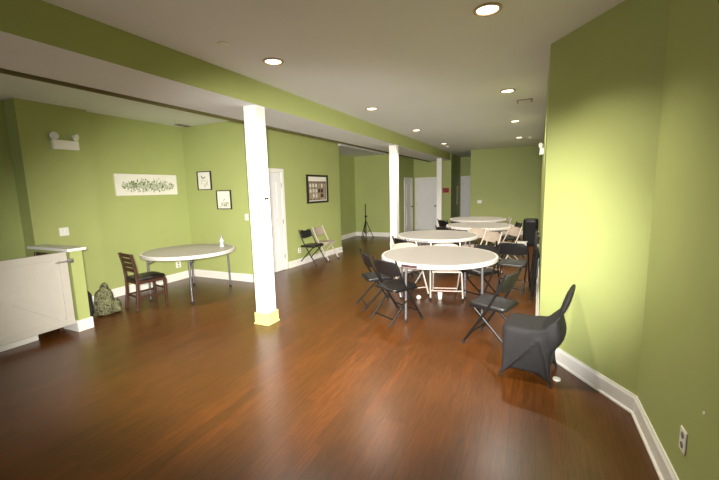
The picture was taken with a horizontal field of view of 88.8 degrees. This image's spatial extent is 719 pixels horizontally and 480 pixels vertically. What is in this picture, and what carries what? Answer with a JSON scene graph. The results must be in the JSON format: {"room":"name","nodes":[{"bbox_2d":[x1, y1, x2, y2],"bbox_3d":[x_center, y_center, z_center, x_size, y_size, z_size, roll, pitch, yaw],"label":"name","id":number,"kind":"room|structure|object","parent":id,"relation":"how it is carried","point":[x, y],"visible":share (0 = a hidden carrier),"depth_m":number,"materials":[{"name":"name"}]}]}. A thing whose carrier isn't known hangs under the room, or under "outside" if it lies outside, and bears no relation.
{"room":"event hall","nodes":[
{"label":"event hall","id":0,"kind":"room"},
{"bbox_2d":[0,100,25,260],"bbox_3d":[-5.948,0.021,2.336,0.150,2.920,6.000,2,9,25],"label":"wall","id":1,"kind":"structure","parent":0,"point":[12,246],"depth_m":4.88,"materials":[{"name":"green paint"}]},
{"bbox_2d":[3,98,106,295],"bbox_3d":[-4.390,-0.432,5.354,0.420,2.920,0.850,2,9,25],"label":"wall pier","id":2,"kind":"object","parent":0,"point":[55,188],"visible":0.61,"depth_m":5.13,"materials":[{"name":"green paint"}]},
{"bbox_2d":[59,227,68,235],"bbox_3d":[-4.214,-0.119,5.243,0.011,0.118,0.120,2,9,25],"label":"light switch","id":3,"kind":"object","parent":2,"relation":"attached to","point":[64,231],"visible":1,"depth_m":5.25,"materials":[{"name":"white plastic"}]},
{"bbox_2d":[49,132,79,150],"bbox_3d":[-4.148,-1.390,5.182,0.095,0.232,0.372,2,9,25],"label":"emergency light","id":4,"kind":"object","parent":2,"relation":"attached to","point":[73,145],"visible":1,"depth_m":5.15,"materials":[{"name":"white plastic"}]},
{"bbox_2d":[25,248,89,319],"bbox_3d":[-3.903,0.608,4.750,1.020,1.000,0.135,2,9,25],"label":"wall","id":5,"kind":"structure","parent":0,"point":[76,269],"depth_m":4.52,"materials":[{"name":"green paint"}]},
{"bbox_2d":[27,244,85,251],"bbox_3d":[-3.831,0.099,4.638,0.910,0.035,0.210,2,9,25],"label":"trim","id":6,"kind":"structure","parent":5,"relation":"on","point":[50,247],"depth_m":4.54,"materials":[{"name":"white paint"}]},
{"bbox_2d":[64,316,93,331],"bbox_3d":[-3.884,1.034,4.805,1.040,0.140,0.175,2,9,25],"label":"baseboard","id":7,"kind":"structure","parent":5,"relation":"attached to","point":[87,323],"depth_m":4.57,"materials":[{"name":"white paint"}]},
{"bbox_2d":[86,112,193,288],"bbox_3d":[-3.831,-0.606,6.515,0.150,2.920,1.750,2,9,25],"label":"wall","id":8,"kind":"structure","parent":0,"point":[134,225],"depth_m":6.32,"materials":[{"name":"green paint"}]},
{"bbox_2d":[113,174,177,195],"bbox_3d":[-3.729,-0.973,6.480,0.037,0.360,1.150,2,9,25],"label":"canvas","id":9,"kind":"object","parent":8,"relation":"attached to","point":[125,184],"visible":1,"depth_m":6.40,"materials":[{"name":"white paper"}]},
{"bbox_2d":[122,178,173,191],"bbox_3d":[-3.704,-0.966,6.494,0.001,0.262,1.000,2,9,25],"label":"print","id":10,"kind":"object","parent":9,"relation":"attached to","point":[128,184],"depth_m":6.46,"materials":[{"name":"green"}]},
{"bbox_2d":[111,269,191,297],"bbox_3d":[-3.715,0.774,6.667,0.030,0.140,1.750,2,9,25],"label":"baseboard","id":11,"kind":"structure","parent":8,"relation":"attached to","point":[120,291],"depth_m":6.60,"materials":[{"name":"white paint"}]},
{"bbox_2d":[176,261,180,267],"bbox_3d":[-3.506,0.475,7.115,0.010,0.120,0.110,2,9,25],"label":"outlet","id":12,"kind":"object","parent":8,"relation":"attached to","point":[178,264],"visible":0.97,"depth_m":7.11,"materials":[{"name":"white plastic"}]},
{"bbox_2d":[181,121,254,281],"bbox_3d":[-2.740,-0.706,7.044,1.680,2.920,0.140,2,9,25],"label":"wall","id":13,"kind":"structure","parent":0,"point":[219,148],"depth_m":6.88,"materials":[{"name":"green paint"}]},
{"bbox_2d":[196,171,211,189],"bbox_3d":[-2.950,-1.127,6.983,0.350,0.350,0.030,2,9,25],"label":"framed print","id":14,"kind":"object","parent":13,"relation":"attached to","point":[204,180],"visible":1,"depth_m":6.98,"materials":[{"name":"white paper"}]},
{"bbox_2d":[194,269,252,281],"bbox_3d":[-2.673,0.685,7.125,1.530,0.140,0.030,2,9,25],"label":"baseboard","id":15,"kind":"structure","parent":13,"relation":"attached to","point":[197,272],"depth_m":7.10,"materials":[{"name":"white paint"}]},
{"bbox_2d":[216,190,231,208],"bbox_3d":[-2.524,-0.749,6.840,0.350,0.350,0.030,2,9,25],"label":"framed print","id":16,"kind":"object","parent":13,"relation":"attached to","point":[223,197],"visible":1,"depth_m":6.84,"materials":[{"name":"white paper"}]},
{"bbox_2d":[266,128,341,272],"bbox_3d":[-1.788,-0.930,8.504,1.270,2.920,3.340,2,9,25],"label":"wall","id":17,"kind":"structure","parent":0,"point":[298,156],"depth_m":8.34,"materials":[{"name":"green paint"}]},
{"bbox_2d":[268,168,287,272],"bbox_3d":[-1.774,-0.362,7.321,0.107,2.115,0.990,3,9,28],"label":"door","id":18,"kind":"structure","parent":17,"relation":"in","point":[276,180],"depth_m":7.56,"materials":[{"name":"white paint"}]},
{"bbox_2d":[289,247,342,267],"bbox_3d":[-0.991,0.395,8.929,0.030,0.140,2.263,3,9,28],"label":"baseboard","id":19,"kind":"structure","parent":17,"relation":"attached to","point":[307,259],"depth_m":8.65,"materials":[{"name":"white paint"}]},
{"bbox_2d":[306,174,328,203],"bbox_3d":[-0.996,-1.219,8.768,0.035,0.660,0.880,3,9,28],"label":"framed photograph","id":20,"kind":"object","parent":17,"relation":"attached to","point":[316,185],"visible":1,"depth_m":8.75,"materials":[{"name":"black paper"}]},
{"bbox_2d":[0,0,624,156],"bbox_3d":[-0.099,-2.382,7.710,9.200,0.112,21.600,2,9,25],"label":"ceiling","id":21,"kind":"structure","parent":0,"point":[440,69],"depth_m":3.52,"materials":[{"name":"paint"}]},
{"bbox_2d":[263,58,283,65],"bbox_3d":[-0.847,-1.750,3.609,0.204,0.012,0.204,2,9,25],"label":"recessed light","id":22,"kind":"object","parent":21,"relation":"in","point":[269,61],"visible":1,"depth_m":3.61,"materials":[{"name":"beige"}]},
{"bbox_2d":[366,107,377,110],"bbox_3d":[0.193,-2.082,5.836,0.204,0.012,0.204,2,9,25],"label":"recessed light","id":23,"kind":"object","parent":21,"relation":"in","point":[369,108],"visible":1,"depth_m":5.82,"materials":[{"name":"beige"}]},
{"bbox_2d":[473,2,502,16],"bbox_3d":[0.927,-1.665,2.660,0.204,0.012,0.204,2,9,25],"label":"recessed light","id":24,"kind":"object","parent":21,"relation":"in","point":[487,9],"visible":1,"depth_m":2.65,"materials":[{"name":"beige"}]},
{"bbox_2d":[500,89,515,92],"bbox_3d":[1.996,-2.006,4.950,0.204,0.012,0.204,2,9,25],"label":"recessed light","id":25,"kind":"object","parent":21,"relation":"in","point":[504,90],"visible":1,"depth_m":4.93,"materials":[{"name":"beige"}]},
{"bbox_2d":[517,98,532,103],"bbox_3d":[2.497,-2.098,5.549,0.220,0.018,0.220,2,9,25],"label":"ceiling vent","id":26,"kind":"object","parent":21,"relation":"in","point":[529,99],"visible":1,"depth_m":5.49,"materials":[{"name":"grey metal"}]},
{"bbox_2d":[0,229,659,479],"bbox_3d":[-0.024,0.603,8.120,9.200,0.100,21.600,2,9,25],"label":"floor","id":27,"kind":"structure","parent":0,"point":[180,389],"depth_m":3.01,"materials":[{"name":"brown wood"}]},
{"bbox_2d":[0,335,38,351],"bbox_3d":[-4.134,1.221,3.633,0.140,0.100,1.530,2,9,25],"label":"trim","id":28,"kind":"structure","parent":27,"relation":"on","point":[33,338],"depth_m":4.12,"materials":[{"name":"white paint"}]},
{"bbox_2d":[87,282,122,315],"bbox_3d":[-3.603,0.823,5.150,0.444,0.450,0.302,-6,9,-32],"label":"backpack","id":29,"kind":"object","parent":27,"relation":"on","point":[104,304],"visible":0.81,"depth_m":5.09,"materials":[{"name":"fabric"}]},
{"bbox_2d":[118,252,168,312],"bbox_3d":[-3.192,0.578,5.442,0.390,0.835,0.469,4,10,36],"label":"wooden chair","id":30,"kind":"object","parent":27,"relation":"on","point":[152,276],"visible":1,"depth_m":5.35,"materials":[{"name":"brown wood"}]},
{"bbox_2d":[139,243,234,303],"bbox_3d":[-2.786,0.526,6.090,1.422,0.741,1.422,2,9,25],"label":"round table","id":31,"kind":"object","parent":27,"relation":"on","point":[188,252],"visible":0.96,"depth_m":5.76,"materials":[{"name":"beige plastic"}]},
{"bbox_2d":[219,235,223,246],"bbox_3d":[-2.364,0.011,6.295,0.074,0.202,0.074,2,9,25],"label":"spray bottle","id":32,"kind":"object","parent":31,"relation":"on","point":[221,241],"visible":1,"depth_m":6.28,"materials":[{"name":"white plastic"}]},
{"bbox_2d":[243,105,279,325],"bbox_3d":[-1.205,-0.263,4.519,0.255,2.652,0.232,2,9,25],"label":"column","id":33,"kind":"structure","parent":27,"relation":"on","point":[266,314],"depth_m":4.45,"materials":[{"name":"white paint"}]},
{"bbox_2d":[298,229,326,265],"bbox_3d":[-1.086,0.144,8.358,0.531,0.813,0.494,2,9,25],"label":"folding chair","id":34,"kind":"object","parent":27,"relation":"on","point":[307,233],"visible":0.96,"depth_m":8.33,"materials":[{"name":"black plastic"}]},
{"bbox_2d":[312,225,338,261],"bbox_3d":[-0.837,0.074,8.821,0.531,0.813,0.494,2,9,25],"label":"folding chair","id":35,"kind":"object","parent":27,"relation":"on","point":[317,231],"visible":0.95,"depth_m":8.81,"materials":[{"name":"beige plastic"}]},
{"bbox_2d":[361,204,373,237],"bbox_3d":[0.230,-0.656,12.621,0.459,1.164,0.457,2,9,25],"label":"tripod stand","id":36,"kind":"object","parent":27,"relation":"on","point":[364,228],"visible":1,"depth_m":12.66,"materials":[{"name":"black metal"}]},
{"bbox_2d":[356,248,399,310],"bbox_3d":[0.241,0.542,5.218,0.531,0.813,0.494,-3,8,-13],"label":"folding chair","id":37,"kind":"object","parent":27,"relation":"on","point":[371,276],"visible":0.85,"depth_m":5.06,"materials":[{"name":"black plastic"}]},
{"bbox_2d":[389,145,398,245],"bbox_3d":[0.836,-0.904,8.816,0.232,2.652,0.232,2,9,25],"label":"column","id":38,"kind":"structure","parent":27,"relation":"on","point":[393,149],"depth_m":8.71,"materials":[{"name":"white paint"}]},
{"bbox_2d":[370,256,423,326],"bbox_3d":[0.456,0.610,4.680,0.531,0.813,0.494,-7,10,-35],"label":"folding chair","id":39,"kind":"object","parent":27,"relation":"on","point":[388,268],"visible":0.98,"depth_m":4.57,"materials":[{"name":"black plastic"}]},
{"bbox_2d":[390,241,429,298],"bbox_3d":[0.767,0.452,5.776,0.494,0.813,0.531,-4,8,-17],"label":"folding chair","id":40,"kind":"object","parent":27,"relation":"on","point":[399,245],"visible":0.23,"depth_m":5.80,"materials":[{"name":"beige plastic"}]},
{"bbox_2d":[392,236,427,281],"bbox_3d":[0.861,0.341,6.568,0.531,0.813,0.494,-5,8,-23],"label":"folding chair","id":41,"kind":"object","parent":27,"relation":"on","point":[396,240],"visible":0.25,"depth_m":6.46,"materials":[{"name":"black plastic"}]},
{"bbox_2d":[397,230,478,279],"bbox_3d":[1.505,0.268,7.131,1.524,0.756,1.527,2,9,25],"label":"round table","id":42,"kind":"object","parent":27,"relation":"on","point":[424,236],"visible":0.91,"depth_m":6.77,"materials":[{"name":"beige plastic"}]},
{"bbox_2d":[436,158,442,226],"bbox_3d":[2.827,-1.525,12.973,0.232,2.652,0.232,2,9,25],"label":"column","id":43,"kind":"structure","parent":27,"relation":"on","point":[439,160],"depth_m":12.87,"materials":[{"name":"white paint"}]},
{"bbox_2d":[381,246,498,321],"bbox_3d":[1.067,0.568,4.986,1.524,0.766,1.527,2,9,25],"label":"round table","id":44,"kind":"object","parent":27,"relation":"on","point":[415,257],"visible":0.96,"depth_m":4.64,"materials":[{"name":"beige plastic"}]},
{"bbox_2d":[437,219,448,243],"bbox_3d":[2.401,-0.167,9.983,0.531,0.813,0.494,-4,8,-20],"label":"folding chair","id":45,"kind":"object","parent":27,"relation":"on","point":[442,223],"visible":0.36,"depth_m":9.84,"materials":[{"name":"black plastic"}]},
{"bbox_2d":[429,242,463,300],"bbox_3d":[1.314,0.464,5.591,0.494,0.813,0.531,0,8,10],"label":"folding chair","id":46,"kind":"object","parent":27,"relation":"on","point":[433,271],"visible":0.41,"depth_m":5.48,"materials":[{"name":"beige plastic"}]},
{"bbox_2d":[435,225,458,245],"bbox_3d":[2.007,0.076,8.287,0.531,0.813,0.494,-6,9,-30],"label":"folding chair","id":47,"kind":"object","parent":27,"relation":"on","point":[437,228],"visible":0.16,"depth_m":8.12,"materials":[{"name":"black plastic"}]},
{"bbox_2d":[462,227,489,247],"bbox_3d":[2.383,0.160,7.608,0.494,0.813,0.531,6,11,44],"label":"folding chair","id":48,"kind":"object","parent":27,"relation":"on","point":[479,231],"visible":0.34,"depth_m":7.66,"materials":[{"name":"beige plastic"}]},
{"bbox_2d":[454,242,500,297],"bbox_3d":[1.755,0.478,5.408,0.531,0.813,0.494,-6,9,-31],"label":"folding chair","id":49,"kind":"object","parent":27,"relation":"on","point":[487,271],"visible":0.48,"depth_m":5.35,"materials":[{"name":"black plastic"}]},
{"bbox_2d":[450,217,506,244],"bbox_3d":[3.344,-0.232,10.431,1.524,0.756,1.524,2,9,25],"label":"round table","id":50,"kind":"object","parent":27,"relation":"on","point":[456,219],"visible":0.78,"depth_m":10.10,"materials":[{"name":"beige plastic"}]},
{"bbox_2d":[446,222,513,260],"bbox_3d":[2.826,0.021,8.684,1.524,0.756,1.524,2,9,25],"label":"round table","id":51,"kind":"object","parent":27,"relation":"on","point":[493,226],"visible":0.7,"depth_m":8.40,"materials":[{"name":"beige plastic"}]},
{"bbox_2d":[461,266,521,343],"bbox_3d":[1.434,0.695,3.885,0.531,0.813,0.494,6,10,42],"label":"folding chair","id":52,"kind":"object","parent":27,"relation":"on","point":[494,303],"visible":0.94,"depth_m":3.78,"materials":[{"name":"black plastic"}]},
{"bbox_2d":[480,230,502,273],"bbox_3d":[2.412,0.239,7.024,0.531,0.813,0.494,-4,8,-20],"label":"folding chair","id":53,"kind":"object","parent":27,"relation":"on","point":[489,236],"visible":0.42,"depth_m":7.05,"materials":[{"name":"beige plastic"}]},
{"bbox_2d":[492,217,511,246],"bbox_3d":[3.949,-0.221,10.097,0.531,0.813,0.494,1,8,15],"label":"folding chair","id":54,"kind":"object","parent":27,"relation":"on","point":[509,218],"visible":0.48,"depth_m":10.02,"materials":[{"name":"beige plastic"}]},
{"bbox_2d":[494,225,521,259],"bbox_3d":[3.148,0.112,7.818,0.531,0.813,0.494,-2,8,-7],"label":"folding chair","id":55,"kind":"object","parent":27,"relation":"on","point":[514,231],"visible":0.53,"depth_m":7.82,"materials":[{"name":"beige plastic"}]},
{"bbox_2d":[501,221,523,257],"bbox_3d":[3.577,-0.018,8.687,0.531,0.813,0.494,0,8,10],"label":"folding chair","id":56,"kind":"object","parent":27,"relation":"on","point":[519,225],"visible":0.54,"depth_m":8.54,"materials":[{"name":"black plastic"}]},
{"bbox_2d":[496,241,529,294],"bbox_3d":[2.435,0.401,5.839,0.494,0.813,0.531,3,9,31],"label":"folding chair","id":57,"kind":"object","parent":27,"relation":"on","point":[506,248],"visible":0.88,"depth_m":5.70,"materials":[{"name":"black plastic"}]},
{"bbox_2d":[517,241,527,245],"bbox_3d":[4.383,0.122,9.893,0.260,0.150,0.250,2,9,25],"label":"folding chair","id":58,"kind":"object","parent":27,"relation":"on","point":[521,242],"visible":0.36,"depth_m":9.79,"materials":[{"name":"white plastic"}]},
{"bbox_2d":[523,218,537,245],"bbox_3d":[4.733,-0.225,10.169,0.370,0.745,0.348,3,9,29],"label":"loudspeaker","id":59,"kind":"object","parent":27,"relation":"on","point":[530,225],"visible":0.77,"depth_m":10.02,"materials":[{"name":"black plastic"}]},
{"bbox_2d":[524,222,535,243],"bbox_3d":[4.652,-0.191,10.025,0.260,0.600,0.010,3,9,29],"label":"grille","id":60,"kind":"object","parent":59,"relation":"attached to","point":[529,227],"depth_m":10.02,"materials":[{"name":"black rubber"}]},
{"bbox_2d":[528,229,538,289],"bbox_3d":[2.824,0.311,5.946,0.120,0.929,0.476,2,8,23],"label":"folded chair","id":61,"kind":"object","parent":27,"relation":"on","point":[536,229],"visible":0.29,"depth_m":6.13,"materials":[{"name":"black plastic"}]},
{"bbox_2d":[529,233,539,300],"bbox_3d":[2.596,0.386,5.439,0.114,0.929,0.476,2,9,24],"label":"folded chair","id":62,"kind":"object","parent":27,"relation":"on","point":[536,260],"visible":1,"depth_m":5.27,"materials":[{"name":"black metal"}]},
{"bbox_2d":[498,284,575,388],"bbox_3d":[1.546,0.779,3.199,0.532,0.813,0.436,4,9,34],"label":"covered chair","id":63,"kind":"object","parent":27,"relation":"on","point":[530,342],"visible":1,"depth_m":3.07,"materials":[{"name":"black fabric"}]},
{"bbox_2d":[552,376,560,381],"bbox_3d":[1.681,1.185,3.133,0.064,0.018,0.064,2,9,25],"label":"cap","id":64,"kind":"object","parent":27,"relation":"on","point":[555,378],"visible":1,"depth_m":3.12,"materials":[{"name":"white plastic"}]},
{"bbox_2d":[339,154,355,235],"bbox_3d":[-0.911,-1.392,11.706,0.150,2.920,3.270,2,9,25],"label":"wall","id":65,"kind":"structure","parent":0,"point":[346,163],"depth_m":12.59,"materials":[{"name":"green paint"}]},
{"bbox_2d":[341,232,356,239],"bbox_3d":[-0.790,-0.013,11.866,0.030,0.140,3.250,2,9,25],"label":"baseboard","id":66,"kind":"structure","parent":65,"relation":"attached to","point":[353,234],"depth_m":12.73,"materials":[{"name":"white paint"}]},
{"bbox_2d":[338,143,385,156],"bbox_3d":[-0.332,-2.725,11.237,1.200,0.060,3.270,2,9,25],"label":"ceiling","id":67,"kind":"structure","parent":0,"point":[347,150],"depth_m":11.37,"materials":[{"name":"paint"}]},
{"bbox_2d":[354,153,389,232],"bbox_3d":[0.487,-1.595,12.927,1.650,2.920,0.150,2,9,25],"label":"wall","id":68,"kind":"structure","parent":0,"point":[372,189],"depth_m":12.85,"materials":[{"name":"green paint"}]},
{"bbox_2d":[356,232,389,236],"bbox_3d":[0.552,-0.203,13.004,1.500,0.140,0.030,2,9,25],"label":"baseboard","id":69,"kind":"structure","parent":68,"relation":"attached to","point":[383,234],"depth_m":12.99,"materials":[{"name":"white paint"}]},
{"bbox_2d":[398,156,413,233],"bbox_3d":[1.617,-1.720,13.634,0.200,2.920,2.100,2,9,25],"label":"wall","id":70,"kind":"structure","parent":0,"point":[406,165],"depth_m":13.32,"materials":[{"name":"green paint"}]},
{"bbox_2d":[404,177,412,231],"bbox_3d":[1.876,-1.327,13.900,0.107,2.055,1.020,2,9,25],"label":"door","id":71,"kind":"structure","parent":70,"relation":"in","point":[408,182],"depth_m":13.88,"materials":[{"name":"white paint"}]},
{"bbox_2d":[414,159,450,229],"bbox_3d":[2.748,-1.846,14.339,1.655,2.920,0.150,2,9,25],"label":"wall","id":72,"kind":"structure","parent":0,"point":[421,168],"depth_m":14.09,"materials":[{"name":"green paint"}]},
{"bbox_2d":[0,68,430,161],"bbox_3d":[-1.113,-1.826,6.261,0.035,0.030,17.604,2,9,26],"label":"trim","id":73,"kind":"structure","parent":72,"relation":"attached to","point":[3,71],"depth_m":3.84,"materials":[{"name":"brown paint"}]},
{"bbox_2d":[415,177,436,229],"bbox_3d":[2.633,-1.405,14.334,0.970,2.055,0.107,2,9,25],"label":"door","id":74,"kind":"structure","parent":72,"relation":"in","point":[425,190],"depth_m":14.37,"materials":[{"name":"white paint"}]},
{"bbox_2d":[443,188,448,192],"bbox_3d":[3.276,-1.892,13.992,0.270,0.180,0.017,2,9,25],"label":"sign","id":75,"kind":"object","parent":72,"relation":"attached to","point":[445,190],"visible":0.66,"depth_m":13.98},
{"bbox_2d":[451,153,460,222],"bbox_3d":[3.862,-1.964,14.999,0.195,2.920,2.300,2,9,25],"label":"wall","id":76,"kind":"structure","parent":0,"point":[455,160],"depth_m":14.80,"materials":[{"name":"green paint"}]},
{"bbox_2d":[0,0,450,160],"bbox_3d":[-0.785,-1.962,6.088,0.901,0.270,17.612,2,9,25],"label":"beam","id":77,"kind":"structure","parent":76,"relation":"attached to","point":[40,38],"depth_m":3.24,"materials":[{"name":"green paint"}]},
{"bbox_2d":[460,157,470,213],"bbox_3d":[4.822,-2.111,15.893,1.100,2.920,0.150,2,9,25],"label":"wall","id":78,"kind":"structure","parent":0,"point":[465,161],"depth_m":15.79,"materials":[{"name":"green paint"}]},
{"bbox_2d":[460,176,469,222],"bbox_3d":[4.812,-1.696,15.834,0.890,2.115,0.107,2,9,25],"label":"door","id":79,"kind":"structure","parent":78,"relation":"in","point":[465,180],"depth_m":15.93,"materials":[{"name":"white paint"}]},
{"bbox_2d":[470,145,541,230],"bbox_3d":[5.641,-1.844,13.796,2.440,2.920,3.000,2,9,25],"label":"wall","id":80,"kind":"structure","parent":0,"point":[507,181],"depth_m":12.43,"materials":[{"name":"green paint"}]},
{"bbox_2d":[539,49,550,308],"bbox_3d":[3.959,-0.970,7.740,0.219,2.920,9.526,2,9,26],"label":"wall","id":81,"kind":"structure","parent":0,"point":[547,99],"depth_m":4.77,"materials":[{"name":"green paint"}]},
{"bbox_2d":[536,269,538,315],"bbox_3d":[3.881,0.402,7.981,0.030,0.140,9.522,2,9,26],"label":"baseboard","id":82,"kind":"structure","parent":81,"relation":"attached to","point":[537,285],"depth_m":5.19,"materials":[{"name":"white paint"}]},
{"bbox_2d":[539,143,543,154],"bbox_3d":[3.734,-1.869,7.554,0.095,0.232,0.340,2,9,24],"label":"emergency light","id":83,"kind":"object","parent":81,"relation":"attached to","point":[541,145],"visible":0.99,"depth_m":7.43,"materials":[{"name":"white plastic"}]},
{"bbox_2d":[539,0,669,395],"bbox_3d":[1.984,-0.265,2.965,0.222,2.920,1.225,-3,8,-8],"label":"wall","id":84,"kind":"structure","parent":0,"point":[606,78],"depth_m":2.83,"materials":[{"name":"green paint"}]},
{"bbox_2d":[555,348,635,413],"bbox_3d":[1.887,1.111,3.184,0.030,0.140,1.126,-3,8,-8],"label":"baseboard","id":85,"kind":"structure","parent":84,"relation":"attached to","point":[613,391],"depth_m":2.96,"materials":[{"name":"white paint"}]},
{"bbox_2d":[637,0,718,479],"bbox_3d":[0.700,0.240,-0.481,0.210,2.920,6.460,2,9,25],"label":"wall","id":86,"kind":"structure","parent":0,"point":[678,380],"depth_m":1.90,"materials":[{"name":"green paint"}]},
{"bbox_2d":[631,396,678,479],"bbox_3d":[0.622,1.614,-0.250,0.030,0.140,6.440,2,9,25],"label":"baseboard","id":87,"kind":"structure","parent":86,"relation":"attached to","point":[664,469],"depth_m":2.22,"materials":[{"name":"white paint"}]},
{"bbox_2d":[678,425,687,455],"bbox_3d":[1.621,1.004,1.843,0.010,0.118,0.075,2,9,25],"label":"outlet","id":88,"kind":"object","parent":86,"relation":"attached to","point":[683,434],"visible":1,"depth_m":1.83,"materials":[{"name":"white plastic"}]},
{"bbox_3d":[-4.238,0.863,2.948,0.160,1.000,1.110,2,9,25],"label":"wall","id":89,"kind":"structure","parent":0,"visible":0},
{"bbox_2d":[0,252,75,345],"bbox_3d":[-3.734,0.656,3.968,0.067,0.892,1.201,2,9,25],"label":"gate","id":90,"kind":"object","parent":89,"relation":"attached to","point":[36,294],"visible":1,"depth_m":4.13,"materials":[{"name":"white paint"}]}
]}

